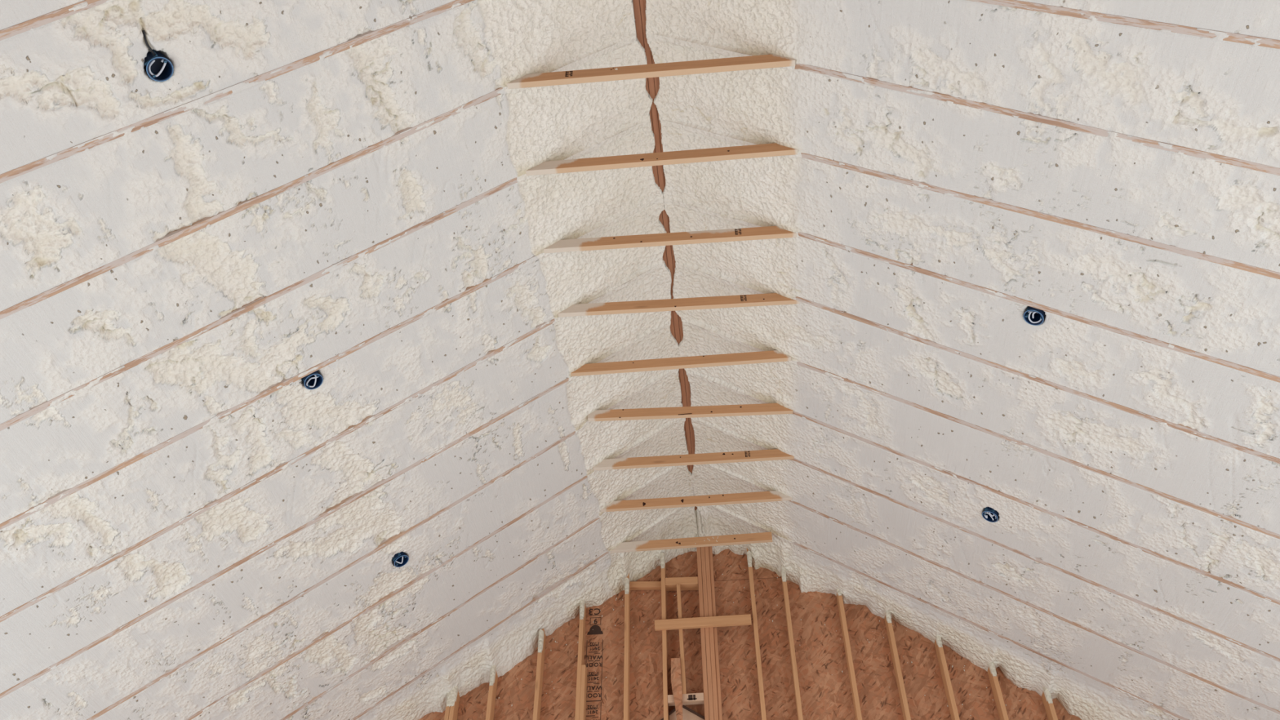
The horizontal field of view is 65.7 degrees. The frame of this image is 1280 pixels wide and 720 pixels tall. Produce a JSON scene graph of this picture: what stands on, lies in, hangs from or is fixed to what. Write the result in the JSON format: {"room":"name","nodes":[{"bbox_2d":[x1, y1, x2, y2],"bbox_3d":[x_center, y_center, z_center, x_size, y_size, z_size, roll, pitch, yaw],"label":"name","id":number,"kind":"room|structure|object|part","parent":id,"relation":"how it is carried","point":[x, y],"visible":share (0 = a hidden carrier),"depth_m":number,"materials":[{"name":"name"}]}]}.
{"room":"unfinished attic","nodes":[
{"label":"unfinished attic","id":0,"kind":"room"},
{"bbox_2d":[0,0,1279,719],"bbox_3d":[-0.051,-0.912,5.160,9.828,3.821,11.095,-4,-44,4],"label":"ceiling","id":1,"kind":"structure","parent":0,"point":[82,77],"depth_m":6.11,"materials":[{"name":"plastic"}]},
{"bbox_3d":[-2.515,-1.727,4.076,4.825,3.359,0.664,-4,-44,4],"label":"foam panel","id":2,"kind":"part","parent":1,"relation":"part of","materials":[{"name":"white plastic"}]},
{"bbox_2d":[0,0,106,40],"bbox_3d":[-2.591,-1.566,4.369,4.919,3.541,0.069,-4,-44,5],"label":"rafter","id":3,"kind":"object","parent":1,"relation":"attached to","point":[64,12],"visible":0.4,"depth_m":4.26,"materials":[{"name":"brown wood"}]},
{"bbox_2d":[142,30,173,81],"bbox_3d":[-2.274,-1.425,4.618,0.151,0.148,0.238,-4,-44,4],"label":"junction box","id":4,"kind":"object","parent":1,"relation":"attached to","point":[158,68],"visible":0.99,"depth_m":4.64,"materials":[{"name":"blue plastic"}]},
{"bbox_3d":[-2.297,-1.411,4.691,0.087,0.063,0.102,-4,-44,4],"label":"plate","id":5,"kind":"part","parent":4,"relation":"part of","materials":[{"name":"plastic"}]},
{"bbox_3d":[-2.453,-1.316,4.498,4.820,3.359,0.659,-4,-44,4],"label":"foam panel","id":6,"kind":"part","parent":1,"relation":"part of","materials":[{"name":"white plastic"}]},
{"bbox_2d":[0,0,474,183],"bbox_3d":[-2.530,-1.151,4.796,4.920,3.541,0.066,-4,-44,4],"label":"rafter","id":7,"kind":"object","parent":1,"relation":"attached to","point":[368,36],"visible":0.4,"depth_m":4.93,"materials":[{"name":"brown wood"}]},
{"bbox_2d":[0,256,533,529],"bbox_3d":[-2.343,0.129,6.112,4.919,3.541,0.061,-4,-44,4],"label":"rafter","id":8,"kind":"object","parent":1,"relation":"attached to","point":[471,289],"visible":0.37,"depth_m":5.98,"materials":[{"name":"brown wood"}]},
{"bbox_2d":[0,353,613,698],"bbox_3d":[-2.220,0.973,6.978,4.919,3.541,0.045,-4,-44,4],"label":"rafter","id":9,"kind":"object","parent":1,"relation":"attached to","point":[351,499],"visible":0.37,"depth_m":6.75,"materials":[{"name":"brown wood"}]},
{"bbox_2d":[570,350,791,376],"bbox_3d":[0.281,0.024,7.511,1.707,0.089,0.040,-4,-44,4],"label":"tie","id":10,"kind":"object","parent":9,"relation":"attached to","point":[774,356],"visible":0.97,"depth_m":7.49,"materials":[{"name":"brown wood"}]},
{"bbox_2d":[301,370,323,389],"bbox_3d":[-2.054,0.108,6.190,0.151,0.148,0.119,-4,-44,4],"label":"junction box","id":11,"kind":"object","parent":1,"relation":"attached to","point":[313,380],"visible":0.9,"depth_m":6.18,"materials":[{"name":"blue plastic"}]},
{"bbox_2d":[0,125,634,431],"bbox_3d":[-2.406,-0.306,5.665,4.919,3.541,0.069,-4,-44,4],"label":"rafter","id":12,"kind":"object","parent":1,"relation":"attached to","point":[260,301],"visible":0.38,"depth_m":5.62,"materials":[{"name":"brown wood"}]},
{"bbox_2d":[0,35,636,319],"bbox_3d":[-2.468,-0.724,5.234,4.919,3.541,0.074,-4,-44,4],"label":"rafter","id":13,"kind":"object","parent":1,"relation":"attached to","point":[171,237],"visible":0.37,"depth_m":5.23,"materials":[{"name":"brown wood"}]},
{"bbox_2d":[506,53,795,88],"bbox_3d":[0.039,-1.679,5.761,1.703,0.089,0.040,-4,-44,4],"label":"tie","id":14,"kind":"object","parent":13,"relation":"attached to","point":[773,60],"visible":0.99,"depth_m":5.74,"materials":[{"name":"brown wood"}]},
{"bbox_3d":[-2.392,-0.895,4.929,4.820,3.362,0.681,-4,-44,4],"label":"foam panel","id":15,"kind":"part","parent":1,"relation":"part of","materials":[{"name":"white plastic"}]},
{"bbox_2d":[0,269,649,622],"bbox_3d":[-2.281,0.553,6.546,4.919,3.541,0.056,-4,-44,4],"label":"rafter","id":16,"kind":"object","parent":1,"relation":"attached to","point":[491,353],"visible":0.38,"depth_m":6.35,"materials":[{"name":"brown wood"}]},
{"bbox_3d":[-2.330,-0.475,5.361,4.820,3.362,0.646,-4,-44,4],"label":"foam panel","id":17,"kind":"part","parent":1,"relation":"part of","materials":[{"name":"white plastic"}]},
{"bbox_3d":[-2.267,-0.043,5.806,4.820,3.359,0.665,-4,-44,4],"label":"foam panel","id":18,"kind":"part","parent":1,"relation":"part of","materials":[{"name":"white plastic"}]},
{"bbox_3d":[-2.205,0.379,6.238,4.820,3.362,0.646,-4,-44,4],"label":"foam panel","id":19,"kind":"part","parent":1,"relation":"part of","materials":[{"name":"white plastic"}]},
{"bbox_3d":[-2.143,0.808,6.681,4.820,3.360,0.631,-4,-44,4],"label":"foam panel","id":20,"kind":"part","parent":1,"relation":"part of","materials":[{"name":"white plastic"}]},
{"bbox_3d":[-2.085,1.230,7.114,4.829,3.360,0.658,-4,-44,4],"label":"foam panel","id":21,"kind":"part","parent":1,"relation":"part of","materials":[{"name":"white plastic"}]},
{"bbox_2d":[86,382,651,719],"bbox_3d":[-2.159,1.388,7.405,4.919,3.541,0.081,-4,-44,4],"label":"rafter","id":22,"kind":"object","parent":1,"relation":"attached to","point":[395,537],"visible":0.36,"depth_m":7.26,"materials":[{"name":"brown wood"}]},
{"bbox_3d":[-2.022,1.632,7.526,4.820,3.362,0.642,-4,-44,4],"label":"foam panel","id":23,"kind":"part","parent":1,"relation":"part of","materials":[{"name":"white plastic"}]},
{"bbox_2d":[391,551,408,567],"bbox_3d":[-1.855,1.515,7.630,0.151,0.148,0.124,-4,-44,4],"label":"junction box","id":24,"kind":"object","parent":1,"relation":"attached to","point":[399,559],"visible":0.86,"depth_m":7.61,"materials":[{"name":"blue plastic"}]},
{"bbox_2d":[186,426,665,719],"bbox_3d":[-2.098,1.804,7.832,4.919,3.541,0.058,-4,-44,4],"label":"rafter","id":25,"kind":"object","parent":1,"relation":"attached to","point":[325,634],"visible":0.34,"depth_m":7.76,"materials":[{"name":"brown wood"}]},
{"bbox_3d":[-1.959,2.087,7.992,4.826,3.362,0.706,-4,-44,4],"label":"foam panel","id":26,"kind":"part","parent":1,"relation":"part of","materials":[{"name":"white plastic"}]},
{"bbox_2d":[280,489,637,719],"bbox_3d":[-2.034,2.244,8.284,4.921,3.541,0.074,-5,-44,5],"label":"rafter","id":27,"kind":"object","parent":1,"relation":"attached to","point":[402,641],"visible":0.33,"depth_m":8.27,"materials":[{"name":"brown wood"}]},
{"bbox_2d":[600,490,791,511],"bbox_3d":[0.489,1.248,8.769,1.693,0.089,0.042,-4,-44,4],"label":"tie","id":28,"kind":"object","parent":27,"relation":"attached to","point":[774,495],"visible":1,"depth_m":8.75,"materials":[{"name":"brown wood"}]},
{"bbox_2d":[351,551,608,719],"bbox_3d":[-1.974,2.658,8.710,4.919,3.541,0.090,-4,-44,4],"label":"rafter","id":29,"kind":"object","parent":1,"relation":"attached to","point":[554,585],"visible":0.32,"depth_m":8.87,"materials":[{"name":"brown wood"}]},
{"bbox_2d":[610,532,772,553],"bbox_3d":[0.454,1.701,9.234,1.544,0.089,0.043,-5,-44,5],"label":"tie","id":30,"kind":"object","parent":29,"relation":"attached to","point":[762,537],"visible":0.97,"depth_m":9.21,"materials":[{"name":"brown wood"}]},
{"bbox_3d":[-1.896,2.493,8.412,4.820,3.358,0.690,-4,-44,4],"label":"foam panel","id":31,"kind":"part","parent":1,"relation":"part of","materials":[{"name":"white plastic"}]},
{"bbox_3d":[-1.840,2.904,8.790,4.820,3.420,0.596,-4,-44,4],"label":"foam panel","id":32,"kind":"part","parent":1,"relation":"part of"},
{"bbox_3d":[2.868,2.454,8.574,4.642,3.087,0.573,-4,-44,4],"label":"foam panel","id":33,"kind":"part","parent":1,"relation":"part of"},
{"bbox_2d":[725,511,1189,719],"bbox_3d":[2.944,2.163,8.475,4.727,3.177,0.043,-4,-44,4],"label":"rafter","id":34,"kind":"object","parent":1,"relation":"attached to","point":[1073,668],"visible":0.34,"depth_m":8.34,"materials":[{"name":"brown wood"}]},
{"bbox_3d":[2.312,-1.363,4.718,4.637,2.994,0.646,-4,-44,4],"label":"foam panel","id":35,"kind":"part","parent":1,"relation":"part of","materials":[{"name":"white plastic"}]},
{"bbox_3d":[2.375,-0.934,5.161,4.637,2.991,0.620,-4,-44,4],"label":"foam panel","id":36,"kind":"part","parent":1,"relation":"part of","materials":[{"name":"white plastic"}]},
{"bbox_3d":[2.437,-0.512,5.594,4.637,2.991,0.701,-4,-44,4],"label":"foam panel","id":37,"kind":"part","parent":1,"relation":"part of","materials":[{"name":"white plastic"}]},
{"bbox_3d":[2.501,-0.076,6.041,4.637,2.994,0.649,-4,-44,4],"label":"foam panel","id":38,"kind":"part","parent":1,"relation":"part of","materials":[{"name":"white plastic"}]},
{"bbox_2d":[664,120,1279,279],"bbox_3d":[2.512,-0.795,5.435,4.728,3.177,0.059,-4,-44,4],"label":"rafter","id":39,"kind":"object","parent":1,"relation":"attached to","point":[1171,248],"visible":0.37,"depth_m":5.43,"materials":[{"name":"brown wood"}]},
{"bbox_2d":[525,142,797,175],"bbox_3d":[0.126,-1.257,6.195,1.775,0.089,0.039,-4,-44,4],"label":"tie","id":40,"kind":"object","parent":39,"relation":"attached to","point":[774,149],"visible":0.94,"depth_m":6.17,"materials":[{"name":"brown wood"}]},
{"bbox_3d":[2.560,0.329,6.460,4.637,2.991,0.659,-4,-44,4],"label":"foam panel","id":41,"kind":"part","parent":1,"relation":"part of","materials":[{"name":"white plastic"}]},
{"bbox_3d":[2.630,0.762,6.904,4.649,2.991,0.616,-4,-44,4],"label":"foam panel","id":42,"kind":"part","parent":1,"relation":"part of","materials":[{"name":"white plastic"}]},
{"bbox_3d":[2.683,1.171,7.324,4.637,2.990,0.619,-4,-44,4],"label":"foam panel","id":43,"kind":"part","parent":1,"relation":"part of","materials":[{"name":"white plastic"}]},
{"bbox_3d":[2.743,1.583,7.748,4.637,2.990,0.622,-4,-44,4],"label":"foam panel","id":44,"kind":"part","parent":1,"relation":"part of","materials":[{"name":"white plastic"}]},
{"bbox_2d":[692,324,1279,539],"bbox_3d":[2.700,0.494,6.759,4.727,3.177,0.050,-4,-44,4],"label":"rafter","id":45,"kind":"object","parent":1,"relation":"attached to","point":[1228,517],"visible":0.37,"depth_m":6.58,"materials":[{"name":"brown wood"}]},
{"bbox_3d":[2.806,2.005,8.179,4.639,2.994,0.638,-4,-44,4],"label":"foam panel","id":46,"kind":"part","parent":1,"relation":"part of","materials":[{"name":"white plastic"}]},
{"bbox_2d":[693,205,1279,382],"bbox_3d":[2.577,-0.346,5.897,4.727,3.177,0.085,-4,-44,4],"label":"rafter","id":47,"kind":"object","parent":1,"relation":"attached to","point":[1152,340],"visible":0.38,"depth_m":5.82,"materials":[{"name":"brown wood"}]},
{"bbox_2d":[543,226,798,253],"bbox_3d":[0.223,-0.814,6.651,1.746,0.089,0.040,-3,-44,3],"label":"tie","id":48,"kind":"object","parent":47,"relation":"attached to","point":[769,232],"visible":0.98,"depth_m":6.63,"materials":[{"name":"brown wood"}]},
{"bbox_2d":[696,374,1279,604],"bbox_3d":[2.760,0.905,7.182,4.727,3.177,0.054,-4,-44,4],"label":"rafter","id":49,"kind":"object","parent":1,"relation":"attached to","point":[1208,574],"visible":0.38,"depth_m":7.01,"materials":[{"name":"brown wood"}]},
{"bbox_2d":[587,403,793,421],"bbox_3d":[0.398,0.416,7.910,1.629,0.095,0.043,-2,-44,2],"label":"tie","id":50,"kind":"object","parent":49,"relation":"attached to","point":[764,408],"visible":1,"depth_m":7.89,"materials":[{"name":"brown wood"}]},
{"bbox_2d":[982,506,999,522],"bbox_3d":[2.623,1.132,7.390,0.150,0.147,0.124,-4,-44,4],"label":"junction box","id":51,"kind":"object","parent":1,"relation":"attached to","point":[989,514],"visible":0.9,"depth_m":7.37,"materials":[{"name":"blue plastic"}]},
{"bbox_2d":[707,274,1279,463],"bbox_3d":[2.637,0.065,6.319,4.727,3.177,0.106,-4,-44,4],"label":"rafter","id":52,"kind":"object","parent":1,"relation":"attached to","point":[1180,427],"visible":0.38,"depth_m":6.21,"materials":[{"name":"brown wood"}]},
{"bbox_2d":[557,293,799,317],"bbox_3d":[0.277,-0.397,7.078,1.731,0.090,0.040,-3,-44,3],"label":"tie","id":53,"kind":"object","parent":52,"relation":"attached to","point":[770,299],"visible":0.97,"depth_m":7.06,"materials":[{"name":"brown wood"}]},
{"bbox_2d":[708,464,1279,714],"bbox_3d":[2.881,1.730,8.029,4.727,3.177,0.042,-4,-44,4],"label":"rafter","id":54,"kind":"object","parent":1,"relation":"attached to","point":[1019,599],"visible":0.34,"depth_m":7.74,"materials":[{"name":"brown wood"}]},
{"bbox_2d":[726,49,1279,175],"bbox_3d":[2.452,-1.205,5.014,4.727,3.177,0.051,-4,-44,4],"label":"rafter","id":55,"kind":"object","parent":1,"relation":"attached to","point":[944,97],"visible":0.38,"depth_m":5.09,"materials":[{"name":"brown wood"}]},
{"bbox_2d":[746,440,1279,662],"bbox_3d":[2.820,1.316,7.604,4.727,3.177,0.054,-4,-44,4],"label":"rafter","id":56,"kind":"object","parent":1,"relation":"attached to","point":[1038,560],"visible":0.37,"depth_m":7.38,"materials":[{"name":"brown wood"}]},
{"bbox_2d":[592,448,794,471],"bbox_3d":[0.456,0.836,8.345,1.711,0.089,0.040,-4,-44,4],"label":"tie","id":57,"kind":"object","parent":56,"relation":"attached to","point":[773,454],"visible":0.98,"depth_m":8.33,"materials":[{"name":"brown wood"}]},
{"bbox_2d":[1023,306,1045,325],"bbox_3d":[2.383,-0.284,5.969,0.150,0.147,0.119,-4,-44,4],"label":"junction box","id":58,"kind":"object","parent":1,"relation":"attached to","point":[1033,316],"visible":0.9,"depth_m":5.96,"materials":[{"name":"blue plastic"}]},
{"bbox_2d":[966,0,1279,48],"bbox_3d":[2.391,-1.620,4.587,4.728,3.177,0.075,-5,-44,5],"label":"rafter","id":59,"kind":"object","parent":1,"relation":"attached to","point":[1236,37],"visible":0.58,"depth_m":4.55,"materials":[{"name":"brown wood"}]},
{"bbox_3d":[2.253,-1.768,4.304,4.637,2.991,0.664,-4,-44,4],"label":"foam panel","id":60,"kind":"part","parent":1,"relation":"part of","materials":[{"name":"white plastic"}]},
{"bbox_2d":[418,548,1081,719],"bbox_3d":[0.502,4.270,7.581,9.449,7.654,0.070,-4,-44,4],"label":"wall","id":61,"kind":"structure","parent":0,"point":[824,686],"depth_m":8.97,"materials":[{"name":"brown wood"}]},
{"bbox_3d":[-1.928,3.365,8.783,1.212,2.006,0.016,-4,-44,4],"label":"osb panel","id":62,"kind":"part","parent":61,"relation":"part of","materials":[{"name":"brown wood"}]},
{"bbox_3d":[-0.716,3.123,8.846,1.214,2.440,0.016,-4,-44,4],"label":"osb panel","id":63,"kind":"part","parent":61,"relation":"part of","materials":[{"name":"brown wood"}]},
{"bbox_3d":[0.258,3.053,8.776,0.735,2.440,0.016,-4,-44,4],"label":"osb panel","id":64,"kind":"part","parent":61,"relation":"part of","materials":[{"name":"brown wood"}]},
{"bbox_3d":[0.256,1.854,9.943,0.735,0.896,0.016,-4,-44,4],"label":"osb panel","id":65,"kind":"part","parent":61,"relation":"part of","materials":[{"name":"brown wood"}]},
{"bbox_3d":[1.246,1.793,9.862,1.246,0.869,0.016,-4,-44,4],"label":"osb panel","id":66,"kind":"part","parent":61,"relation":"part of","materials":[{"name":"brown wood"}]},
{"bbox_3d":[1.248,2.982,8.704,1.246,2.440,0.016,-4,-44,4],"label":"osb panel","id":67,"kind":"part","parent":61,"relation":"part of","materials":[{"name":"brown wood"}]},
{"bbox_3d":[2.465,2.894,8.616,1.191,2.440,0.016,-4,-44,4],"label":"osb panel","id":68,"kind":"part","parent":61,"relation":"part of","materials":[{"name":"brown wood"}]},
{"bbox_3d":[3.675,3.057,8.286,1.230,1.742,0.016,-4,-44,4],"label":"osb panel","id":69,"kind":"part","parent":61,"relation":"part of","materials":[{"name":"brown wood"}]},
{"bbox_3d":[0.051,3.297,1.050,9.754,0.061,11.095,-4,-44,4],"label":"floor","id":70,"kind":"structure","parent":0,"visible":0},
{"bbox_2d":[444,685,459,719],"bbox_3d":[-1.681,4.967,7.051,0.089,5.921,0.176,-4,-44,4],"label":"stud","id":71,"kind":"object","parent":70,"relation":"on","point":[453,696],"visible":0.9,"depth_m":8.84,"materials":[{"name":"brown wood"}]},
{"bbox_2d":[485,665,497,719],"bbox_3d":[-1.331,4.854,7.111,0.045,6.166,0.176,-4,-44,4],"label":"stud","id":72,"kind":"object","parent":70,"relation":"on","point":[493,675],"visible":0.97,"depth_m":8.89,"materials":[{"name":"brown wood"}]},
{"bbox_2d":[532,628,546,719],"bbox_3d":[-0.912,4.718,7.182,0.045,6.458,0.178,-4,-44,4],"label":"stud","id":73,"kind":"object","parent":70,"relation":"on","point":[542,637],"visible":0.95,"depth_m":8.97,"materials":[{"name":"brown wood"}]},
{"bbox_2d":[574,599,586,719],"bbox_3d":[-0.541,4.599,7.246,0.045,6.718,0.177,-4,-44,4],"label":"stud","id":74,"kind":"object","parent":70,"relation":"on","point":[582,603],"visible":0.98,"depth_m":9.09,"materials":[{"name":"brown wood"}]},
{"bbox_2d":[578,664,587,719],"bbox_3d":[-0.502,4.907,6.963,0.038,5.881,0.122,-4,-44,4],"label":"stud","id":75,"kind":"object","parent":70,"relation":"on","point":[584,669],"visible":1,"depth_m":8.80,"materials":[{"name":"brown wood"}]},
{"bbox_2d":[623,573,630,719],"bbox_3d":[-0.118,4.463,7.319,0.045,7.014,0.176,-4,-44,4],"label":"stud","id":76,"kind":"object","parent":70,"relation":"on","point":[627,589],"visible":0.94,"depth_m":9.05,"materials":[{"name":"brown wood"}]},
{"bbox_2d":[660,552,669,719],"bbox_3d":[0.229,4.351,7.378,0.045,7.256,0.178,-4,-44,4],"label":"stud","id":77,"kind":"object","parent":70,"relation":"on","point":[664,604],"visible":0.94,"depth_m":9.04,"materials":[{"name":"brown wood"}]},
{"bbox_2d":[629,581,661,590],"bbox_3d":[0.057,2.183,9.585,0.311,0.078,0.061,-4,-44,4],"label":"blocking","id":78,"kind":"object","parent":77,"relation":"attached to","point":[633,585],"visible":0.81,"depth_m":9.56,"materials":[{"name":"brown wood"}]},
{"bbox_2d":[669,707,704,719],"bbox_3d":[0.407,3.272,8.464,0.302,0.664,0.015,-4,-44,4],"label":"panel","id":79,"kind":"object","parent":77,"relation":"attached to","point":[686,715],"visible":0.71,"depth_m":8.63,"materials":[{"name":"brown wood"}]},
{"bbox_2d":[668,707,675,715],"bbox_3d":[0.305,3.055,8.667,0.118,0.097,0.018,-4,-44,4],"label":"diagonal brace","id":80,"kind":"object","parent":79,"relation":"attached to","point":[671,712],"visible":0.65,"depth_m":8.65,"materials":[{"name":"brown wood"}]},
{"bbox_2d":[682,705,704,719],"bbox_3d":[0.465,3.065,8.634,0.196,0.134,0.018,-4,-44,4],"label":"diagonal brace","id":81,"kind":"object","parent":79,"relation":"attached to","point":[683,706],"visible":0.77,"depth_m":8.63,"materials":[{"name":"brown wood"}]},
{"bbox_2d":[695,533,722,719],"bbox_3d":[0.634,4.297,7.373,0.155,7.326,0.177,-4,-44,4],"label":"post","id":82,"kind":"object","parent":70,"relation":"on","point":[709,644],"visible":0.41,"depth_m":9.01,"materials":[{"name":"brown wood"}]},
{"bbox_2d":[632,0,697,511],"bbox_3d":[0.182,-1.137,7.262,0.118,0.307,7.973,-4,-44,4],"label":"ridge beam","id":83,"kind":"structure","parent":82,"relation":"on","point":[676,324],"depth_m":6.95,"materials":[{"name":"brown wood"}]},
{"bbox_2d":[665,576,698,591],"bbox_3d":[0.403,2.150,9.521,0.315,0.084,0.122,-4,-44,4],"label":"blocking","id":84,"kind":"object","parent":82,"relation":"attached to","point":[686,583],"visible":0.92,"depth_m":9.48,"materials":[{"name":"brown wood"}]},
{"bbox_2d":[667,692,703,706],"bbox_3d":[0.402,2.970,8.678,0.315,0.076,0.078,-4,-44,4],"label":"blocking","id":85,"kind":"object","parent":82,"relation":"attached to","point":[691,698],"visible":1,"depth_m":8.65,"materials":[{"name":"brown wood"}]},
{"bbox_2d":[671,657,683,719],"bbox_3d":[0.322,2.994,8.594,0.096,0.878,0.022,-4,-44,4],"label":"board offcut","id":86,"kind":"object","parent":85,"relation":"attached to","point":[676,677],"visible":1,"depth_m":8.71,"materials":[{"name":"brown wood"}]},
{"bbox_2d":[676,583,686,693],"bbox_3d":[0.380,2.553,9.089,0.056,1.104,0.073,-4,-44,4],"label":"stud","id":87,"kind":"object","parent":85,"relation":"on","point":[678,588],"visible":1,"depth_m":9.01,"materials":[{"name":"brown wood"}]},
{"bbox_2d":[654,613,751,631],"bbox_3d":[0.578,2.413,9.117,0.887,0.100,0.038,-4,-44,4],"label":"board","id":88,"kind":"object","parent":82,"relation":"attached to","point":[735,620],"visible":1,"depth_m":9.10,"materials":[{"name":"brown wood"}]},
{"bbox_2d":[746,548,766,719],"bbox_3d":[1.065,4.316,7.293,0.045,7.185,0.177,-4,-44,4],"label":"stud","id":89,"kind":"object","parent":70,"relation":"on","point":[748,553],"visible":0.96,"depth_m":8.98,"materials":[{"name":"brown wood"}]},
{"bbox_2d":[780,564,803,719],"bbox_3d":[1.372,4.366,7.202,0.045,6.987,0.175,-4,-44,4],"label":"stud","id":90,"kind":"object","parent":70,"relation":"on","point":[795,677],"visible":0.96,"depth_m":8.90,"materials":[{"name":"brown wood"}]},
{"bbox_2d":[836,588,862,719],"bbox_3d":[1.862,4.443,7.055,0.045,6.671,0.178,-4,-44,4],"label":"stud","id":91,"kind":"object","parent":70,"relation":"on","point":[839,597],"visible":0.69,"depth_m":8.78,"materials":[{"name":"brown wood"}]},
{"bbox_2d":[884,610,911,719],"bbox_3d":[2.262,4.507,6.936,0.045,6.413,0.177,-4,-44,4],"label":"stud","id":92,"kind":"object","parent":70,"relation":"on","point":[901,690],"visible":0.94,"depth_m":8.68,"materials":[{"name":"brown wood"}]},
{"bbox_2d":[933,635,959,719],"bbox_3d":[2.657,4.571,6.820,0.045,6.158,0.175,-4,-44,4],"label":"stud","id":93,"kind":"object","parent":70,"relation":"on","point":[938,642],"visible":0.94,"depth_m":8.56,"materials":[{"name":"brown wood"}]},
{"bbox_2d":[986,662,1008,719],"bbox_3d":[3.052,4.633,6.701,0.045,5.903,0.178,-4,-44,4],"label":"stud","id":94,"kind":"object","parent":70,"relation":"on","point":[992,673],"visible":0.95,"depth_m":8.44,"materials":[{"name":"brown wood"}]},
{"bbox_2d":[1041,686,1057,719],"bbox_3d":[3.444,4.695,6.585,0.045,5.650,0.177,-4,-44,4],"label":"stud","id":95,"kind":"object","parent":70,"relation":"on","point":[1046,698],"visible":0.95,"depth_m":8.32,"materials":[{"name":"brown wood"}]}
]}

